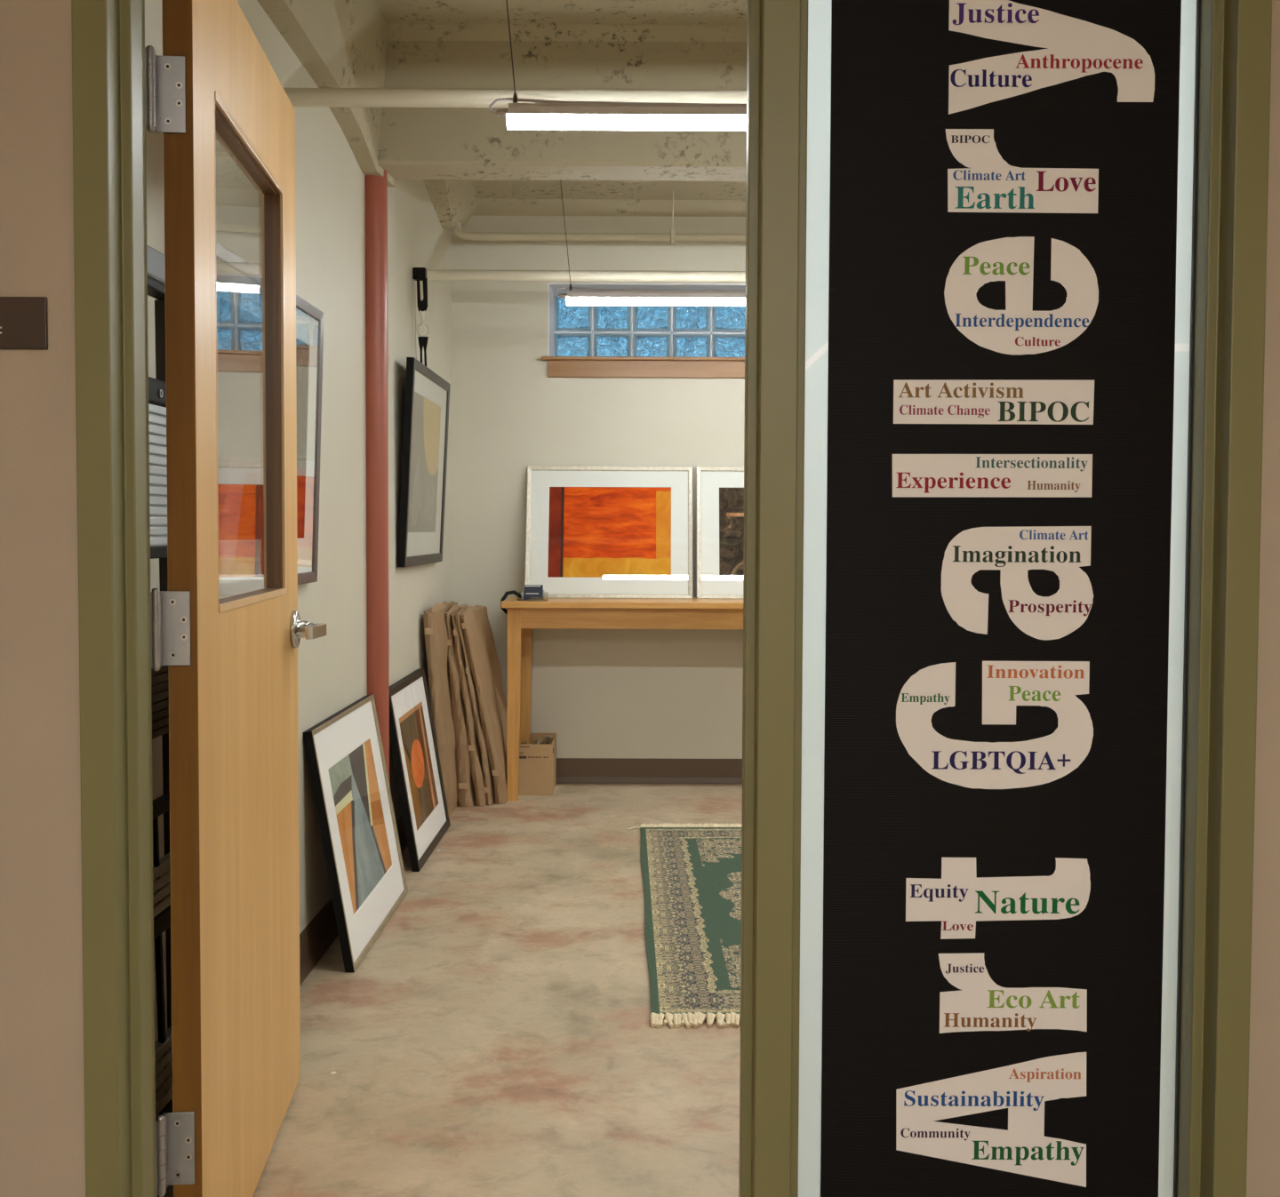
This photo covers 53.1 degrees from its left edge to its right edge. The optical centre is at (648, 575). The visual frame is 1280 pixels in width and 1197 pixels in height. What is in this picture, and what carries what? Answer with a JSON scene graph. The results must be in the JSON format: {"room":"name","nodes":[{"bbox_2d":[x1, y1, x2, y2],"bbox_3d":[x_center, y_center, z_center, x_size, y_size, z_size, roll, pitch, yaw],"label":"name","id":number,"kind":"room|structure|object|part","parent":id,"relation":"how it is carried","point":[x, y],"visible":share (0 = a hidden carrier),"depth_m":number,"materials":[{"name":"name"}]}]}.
{"room":"hallway","nodes":[
{"label":"hallway","id":0,"kind":"room"},
{"bbox_2d":[144,0,451,1042],"bbox_3d":[-1.034,-0.423,4.327,0.120,3.050,4.802,0,2,0],"label":"wall","id":1,"kind":"structure","parent":0,"point":[330,181],"depth_m":4.06,"materials":[{"name":"beige paint"}]},
{"bbox_2d":[296,295,324,584],"bbox_3d":[-0.946,-0.347,3.175,0.052,0.763,0.930,0,2,0],"label":"framed picture","id":2,"kind":"object","parent":1,"relation":"attached to","point":[309,319],"visible":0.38,"depth_m":3.54,"materials":[{"name":"white paper"}]},
{"bbox_2d":[296,338,309,538],"bbox_3d":[-0.943,-0.355,3.162,0.007,0.538,0.743,3,2,0],"label":"artwork","id":3,"kind":"object","parent":2,"relation":"attached to","point":[302,349],"depth_m":3.48},
{"bbox_2d":[299,815,407,985],"bbox_3d":[-0.972,1.047,4.171,0.018,0.123,4.384,0,2,0],"label":"baseboard","id":4,"kind":"structure","parent":1,"relation":"attached to","point":[321,932],"depth_m":3.78,"materials":[{"name":"brown rubber"}]},
{"bbox_2d":[413,267,428,366],"bbox_3d":[-0.936,-1.062,5.277,0.063,0.407,0.036,0,2,0],"label":"hanger","id":5,"kind":"object","parent":1,"relation":"attached to","point":[420,274],"visible":0.98,"depth_m":5.26,"materials":[{"name":"black plastic"}]},
{"bbox_2d":[397,357,450,567],"bbox_3d":[-0.934,-0.452,5.371,0.068,0.807,0.892,0,2,0],"label":"framed picture","id":6,"kind":"object","parent":5,"relation":"hanging from","point":[427,397],"visible":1,"depth_m":5.25,"materials":[{"name":"beige paper"}]},
{"bbox_2d":[283,88,746,107],"bbox_3d":[2.118,-1.247,3.376,6.176,0.047,0.047,0,2,0],"label":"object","id":7,"kind":"object","parent":1,"relation":"attached to","point":[299,97],"visible":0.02,"depth_m":3.36,"materials":[{"name":"beige paint"}]},
{"bbox_2d":[426,269,745,281],"bbox_3d":[2.118,-1.295,5.576,6.176,0.047,0.047,0,2,0],"label":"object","id":8,"kind":"object","parent":1,"relation":"attached to","point":[432,275],"visible":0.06,"depth_m":5.56,"materials":[{"name":"beige paint"}]},
{"bbox_2d":[156,783,742,1196],"bbox_3d":[1.369,1.258,1.742,7.950,0.100,10.190,0,2,0],"label":"floor","id":9,"kind":"structure","parent":0,"point":[496,1037],"depth_m":3.17,"materials":[{"name":"concrete"}]},
{"bbox_2d":[147,245,172,1121],"bbox_3d":[-0.930,0.291,2.282,0.058,1.772,0.536,0,2,0],"label":"shelf","id":10,"kind":"object","parent":9,"relation":"on","point":[156,259],"visible":0.08,"depth_m":2.41,"materials":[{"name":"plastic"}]},
{"bbox_3d":[-0.939,0.309,2.516,0.024,1.680,0.056,0,2,0],"label":"rail","id":11,"kind":"part","parent":10,"relation":"part of","materials":[{"name":"brown"}]},
{"bbox_2d":[303,694,407,973],"bbox_3d":[-0.906,0.770,4.034,0.145,0.694,0.805,0,2,0],"label":"framed picture","id":12,"kind":"object","parent":9,"relation":"on","point":[345,754],"visible":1,"depth_m":3.95,"materials":[{"name":"paper"}]},
{"bbox_2d":[328,738,391,914],"bbox_3d":[-0.903,0.772,4.039,0.001,0.443,0.573,-9,2,0],"label":"artwork","id":13,"kind":"object","parent":12,"relation":"attached to","point":[354,782],"depth_m":4.02},
{"bbox_2d":[365,169,389,782],"bbox_3d":[-0.956,-0.153,4.468,0.095,2.500,0.095,0,2,0],"label":"pipe","id":14,"kind":"object","parent":9,"relation":"on","point":[376,187],"visible":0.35,"depth_m":4.42,"materials":[{"name":"metal"}]},
{"bbox_2d":[389,668,450,871],"bbox_3d":[-0.910,0.741,5.068,0.137,0.676,0.735,0,2,0],"label":"framed picture","id":15,"kind":"object","parent":9,"relation":"on","point":[412,739],"visible":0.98,"depth_m":5.01,"materials":[{"name":"black wood"}]},
{"bbox_2d":[399,702,438,831],"bbox_3d":[-0.908,0.741,5.066,0.003,0.438,0.498,-9,2,0],"label":"artwork","id":16,"kind":"object","parent":15,"relation":"attached to","point":[412,727],"depth_m":5.05},
{"bbox_2d":[423,601,457,816],"bbox_3d":[-0.909,0.583,5.733,0.093,0.934,0.594,0,2,2],"label":"package","id":17,"kind":"object","parent":9,"relation":"on","point":[434,620],"visible":0.63,"depth_m":5.55,"materials":[{"name":"paper"}]},
{"bbox_2d":[441,600,459,805],"bbox_3d":[-0.903,0.577,5.981,0.095,0.929,0.575,0,2,3],"label":"picture","id":18,"kind":"object","parent":9,"relation":"on","point":[444,602],"visible":0.06,"depth_m":6.03,"materials":[{"name":"paper"}]},
{"bbox_2d":[444,604,475,807],"bbox_3d":[-0.842,0.585,5.966,0.112,0.914,0.562,0,2,3],"label":"picture","id":19,"kind":"object","parent":9,"relation":"on","point":[465,785],"visible":0.49,"depth_m":5.76,"materials":[{"name":"paper"}]},
{"bbox_2d":[451,606,486,807],"bbox_3d":[-0.800,0.590,5.976,0.133,0.904,0.581,0,2,3],"label":"picture","id":20,"kind":"object","parent":9,"relation":"on","point":[476,764],"visible":0.41,"depth_m":5.77,"materials":[{"name":"cardboard"}]},
{"bbox_2d":[455,605,495,806],"bbox_3d":[-0.775,0.588,5.975,0.141,0.909,0.576,0,2,3],"label":"picture","id":21,"kind":"object","parent":9,"relation":"on","point":[488,780],"visible":0.34,"depth_m":5.79,"materials":[{"name":"paper"}]},
{"bbox_2d":[458,605,507,804],"bbox_3d":[-0.733,0.587,5.989,0.173,0.909,0.614,0,2,5],"label":"package","id":22,"kind":"object","parent":9,"relation":"on","point":[479,642],"visible":0.79,"depth_m":5.87,"materials":[{"name":"paper"}]},
{"bbox_2d":[518,733,556,795],"bbox_3d":[-0.606,0.908,6.204,0.297,0.255,0.271,0,2,0],"label":"cardboard box","id":23,"kind":"object","parent":9,"relation":"on","point":[537,762],"visible":0.59,"depth_m":6.07,"materials":[{"name":"brown cardboard"}]},
{"bbox_2d":[519,735,553,744],"bbox_3d":[-0.603,0.814,6.191,0.283,0.091,0.232,0,2,0],"label":"wrapping","id":24,"kind":"object","parent":23,"relation":"in","point":[547,740],"visible":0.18,"depth_m":6.23,"materials":[{"name":"plastic"}]},
{"bbox_2d":[501,596,743,801],"bbox_3d":[0.270,0.579,6.109,1.896,0.928,0.452,0,2,0],"label":"console table","id":25,"kind":"object","parent":9,"relation":"on","point":[524,616],"visible":0.53,"depth_m":5.92,"materials":[{"name":"brown wood"}]},
{"bbox_2d":[500,590,523,614],"bbox_3d":[-0.651,0.124,6.070,0.060,0.110,0.132,2,2,32],"label":"cable","id":26,"kind":"object","parent":25,"relation":"on","point":[514,592],"visible":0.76,"depth_m":6.06,"materials":[{"name":"black plastic"}]},
{"bbox_3d":[-0.624,0.595,5.956,0.062,0.899,0.060,0,2,0],"label":"leg","id":27,"kind":"part","parent":25,"relation":"part of","materials":[{"name":"brown wood"}]},
{"bbox_3d":[-0.613,0.583,6.291,0.084,0.899,0.060,0,2,0],"label":"leg","id":28,"kind":"part","parent":25,"relation":"part of","materials":[{"name":"brown wood"}]},
{"bbox_2d":[517,592,548,600],"bbox_3d":[-0.540,0.091,5.957,0.140,0.050,0.060,0,2,0],"label":"card holder","id":29,"kind":"object","parent":25,"relation":"on","point":[517,592],"visible":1,"depth_m":5.94,"materials":[{"name":"plastic"}]},
{"bbox_2d":[523,584,543,599],"bbox_3d":[-0.537,0.076,5.958,0.087,0.067,0.029,0,2,0],"label":"card stack","id":30,"kind":"object","parent":29,"relation":"in","point":[532,592],"visible":1,"depth_m":5.95,"materials":[{"name":"blue"}]},
{"bbox_2d":[524,465,692,599],"bbox_3d":[-0.193,-0.213,6.254,0.812,0.646,0.154,0,2,0],"label":"framed picture","id":31,"kind":"object","parent":25,"relation":"on","point":[592,532],"visible":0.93,"depth_m":6.25,"materials":[{"name":"paper"}]},
{"bbox_2d":[547,487,671,577],"bbox_3d":[-0.191,-0.213,6.254,0.604,0.458,0.001,0,-10,0],"label":"artwork","id":32,"kind":"object","parent":31,"relation":"attached to","point":[594,532],"depth_m":6.25},
{"bbox_2d":[696,466,743,599],"bbox_3d":[0.639,-0.210,6.254,0.812,0.646,0.154,0,2,0],"label":"framed picture","id":33,"kind":"object","parent":25,"relation":"on","point":[720,490],"visible":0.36,"depth_m":6.25,"materials":[{"name":"white paper"}]},
{"bbox_2d":[719,488,743,578],"bbox_3d":[0.641,-0.210,6.254,0.604,0.458,0.001,0,-10,0],"label":"artwork","id":34,"kind":"object","parent":33,"relation":"attached to","point":[731,500],"depth_m":6.25},
{"bbox_2d":[627,823,741,1028],"bbox_3d":[0.659,1.097,4.364,1.458,0.026,2.218,0,2,-1],"label":"rug","id":35,"kind":"object","parent":9,"relation":"on","point":[692,873],"visible":0.23,"depth_m":4.10,"materials":[{"name":"green fabric"}]},
{"bbox_2d":[375,0,747,24],"bbox_3d":[2.120,-1.894,4.272,6.416,0.120,4.802,0,2,0],"label":"ceiling","id":36,"kind":"structure","parent":0,"point":[395,12],"depth_m":4.18,"materials":[{"name":"paint"}]},
{"bbox_2d":[256,0,396,186],"bbox_3d":[-0.923,-1.566,3.201,0.093,0.482,2.637,0,2,0],"label":"ceiling beam","id":37,"kind":"structure","parent":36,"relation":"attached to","point":[340,44],"depth_m":3.83,"materials":[{"name":"paint"}]},
{"bbox_2d":[377,24,747,181],"bbox_3d":[2.119,-1.616,4.442,6.176,0.467,0.293,0,2,0],"label":"ceiling beam","id":38,"kind":"structure","parent":36,"relation":"attached to","point":[416,143],"depth_m":4.32,"materials":[{"name":"paint"}]},
{"bbox_2d":[488,0,746,130],"bbox_3d":[0.877,-1.428,3.050,2.517,0.732,0.056,0,2,0],"label":"lamp","id":39,"kind":"object","parent":36,"relation":"hanging from","point":[545,115],"visible":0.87,"depth_m":3.04,"materials":[{"name":"grey"}]},
{"bbox_3d":[0.852,-1.117,3.061,2.469,0.040,0.015,0,2,0],"label":"cord","id":40,"kind":"part","parent":39,"relation":"part of","materials":[{"name":"grey plastic"}]},
{"bbox_2d":[506,113,746,130],"bbox_3d":[0.877,-1.076,3.062,2.428,0.028,0.052,0,2,0],"label":"diffuser","id":41,"kind":"object","parent":39,"relation":"attached to","point":[615,122],"depth_m":3.04,"materials":[{"name":"white plastic"}]},
{"bbox_2d":[451,216,745,759],"bbox_3d":[2.114,-0.489,6.506,6.176,3.050,0.360,0,2,0],"label":"wall","id":42,"kind":"structure","parent":0,"point":[604,693],"depth_m":6.32,"materials":[{"name":"beige paint"}]},
{"bbox_2d":[472,199,745,216],"bbox_3d":[2.120,-1.783,6.246,6.176,0.065,0.065,0,2,0],"label":"ceiling beam","id":43,"kind":"structure","parent":42,"relation":"attached to","point":[485,207],"depth_m":6.25,"materials":[{"name":"paint"}]},
{"bbox_2d":[541,282,745,378],"bbox_3d":[0.329,-1.212,6.459,1.712,0.466,0.398,0,2,0],"label":"window","id":44,"kind":"structure","parent":42,"relation":"in","point":[585,341],"depth_m":6.57,"materials":[{"name":"blue glass"}]},
{"bbox_3d":[0.329,-1.069,6.435,1.712,0.017,0.340,0,2,0],"label":"sill","id":45,"kind":"part","parent":44,"relation":"part of","materials":[{"name":"brown wood"}]},
{"bbox_2d":[556,758,742,783],"bbox_3d":[2.108,0.980,6.371,6.176,0.123,0.018,0,2,0],"label":"baseboard","id":46,"kind":"structure","parent":42,"relation":"attached to","point":[569,771],"depth_m":6.37,"materials":[{"name":"brown rubber"}]},
{"bbox_2d":[470,179,745,199],"bbox_3d":[2.120,-1.835,5.546,6.176,0.090,2.060,0,2,0],"label":"ceiling","id":47,"kind":"structure","parent":0,"point":[484,188],"depth_m":6.04,"materials":[{"name":"paint"}]},
{"bbox_2d":[423,179,479,227],"bbox_3d":[-0.895,-1.668,5.403,0.148,0.260,1.760,0,2,0],"label":"ceiling beam","id":48,"kind":"structure","parent":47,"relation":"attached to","point":[453,201],"depth_m":5.83,"materials":[{"name":"paint"}]},
{"bbox_2d":[453,190,745,245],"bbox_3d":[2.141,-1.681,6.049,6.133,0.254,0.062,0,2,0],"label":"conduit pipe","id":49,"kind":"object","parent":47,"relation":"hanging from","point":[672,237],"visible":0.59,"depth_m":6.03,"materials":[{"name":"beige metal"}]},
{"bbox_2d":[555,180,745,305],"bbox_3d":[0.877,-1.442,5.221,2.517,0.684,0.056,0,2,0],"label":"lamp","id":50,"kind":"object","parent":47,"relation":"hanging from","point":[595,297],"visible":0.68,"depth_m":5.21,"materials":[{"name":"grey"}]},
{"bbox_3d":[0.853,-1.154,5.231,2.469,0.040,0.015,0,2,0],"label":"cord","id":51,"kind":"part","parent":50,"relation":"part of","materials":[{"name":"grey plastic"}]},
{"bbox_2d":[566,296,745,305],"bbox_3d":[0.877,-1.114,5.233,2.428,0.028,0.052,0,2,0],"label":"diffuser","id":52,"kind":"object","parent":50,"relation":"attached to","point":[570,300],"depth_m":5.21,"materials":[{"name":"white plastic"}]},
{"bbox_2d":[0,0,1279,1196],"bbox_3d":[0.051,-0.328,1.864,5.100,3.050,0.126,0,2,0],"label":"wall","id":53,"kind":"structure","parent":0,"point":[43,1149],"depth_m":1.82,"materials":[{"name":"beige paint"}]},
{"bbox_2d":[0,296,47,349],"bbox_3d":[-0.944,-0.355,1.798,0.200,0.073,0.005,0,2,0],"label":"room sign","id":54,"kind":"object","parent":53,"relation":"attached to","point":[23,320],"visible":1,"depth_m":1.79,"materials":[{"name":"brown plastic"}]},
{"bbox_2d":[144,0,326,1196],"bbox_3d":[-0.757,0.072,2.408,0.171,2.183,0.965,0,2,-6],"label":"door","id":55,"kind":"structure","parent":53,"relation":"in","point":[228,628],"depth_m":2.23,"materials":[{"name":"brown wood"}]},
{"bbox_3d":[-0.730,0.120,2.785,0.042,0.025,0.134,0,2,-6],"label":"lever","id":56,"kind":"part","parent":55,"relation":"part of","materials":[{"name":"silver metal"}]},
{"bbox_2d":[71,0,1271,1196],"bbox_3d":[0.028,0.072,1.879,1.662,2.248,0.150,0,2,0],"label":"door frame","id":57,"kind":"structure","parent":53,"relation":"attached to","point":[108,65],"depth_m":1.82,"materials":[{"name":"green paint"}]},
{"bbox_2d":[798,0,1200,1196],"bbox_3d":[0.509,0.038,1.897,0.600,2.080,0.017,0,2,0],"label":"window","id":58,"kind":"structure","parent":53,"relation":"in","point":[819,89],"depth_m":1.90,"materials":[{"name":"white glass"}]},
{"bbox_2d":[820,0,1181,1196],"bbox_3d":[0.513,0.043,1.884,0.505,1.990,0.004,0,2,0],"label":"banner","id":59,"kind":"object","parent":58,"relation":"attached to","point":[1004,189],"visible":1,"depth_m":1.88,"materials":[{"name":"black fabric"}]}
]}

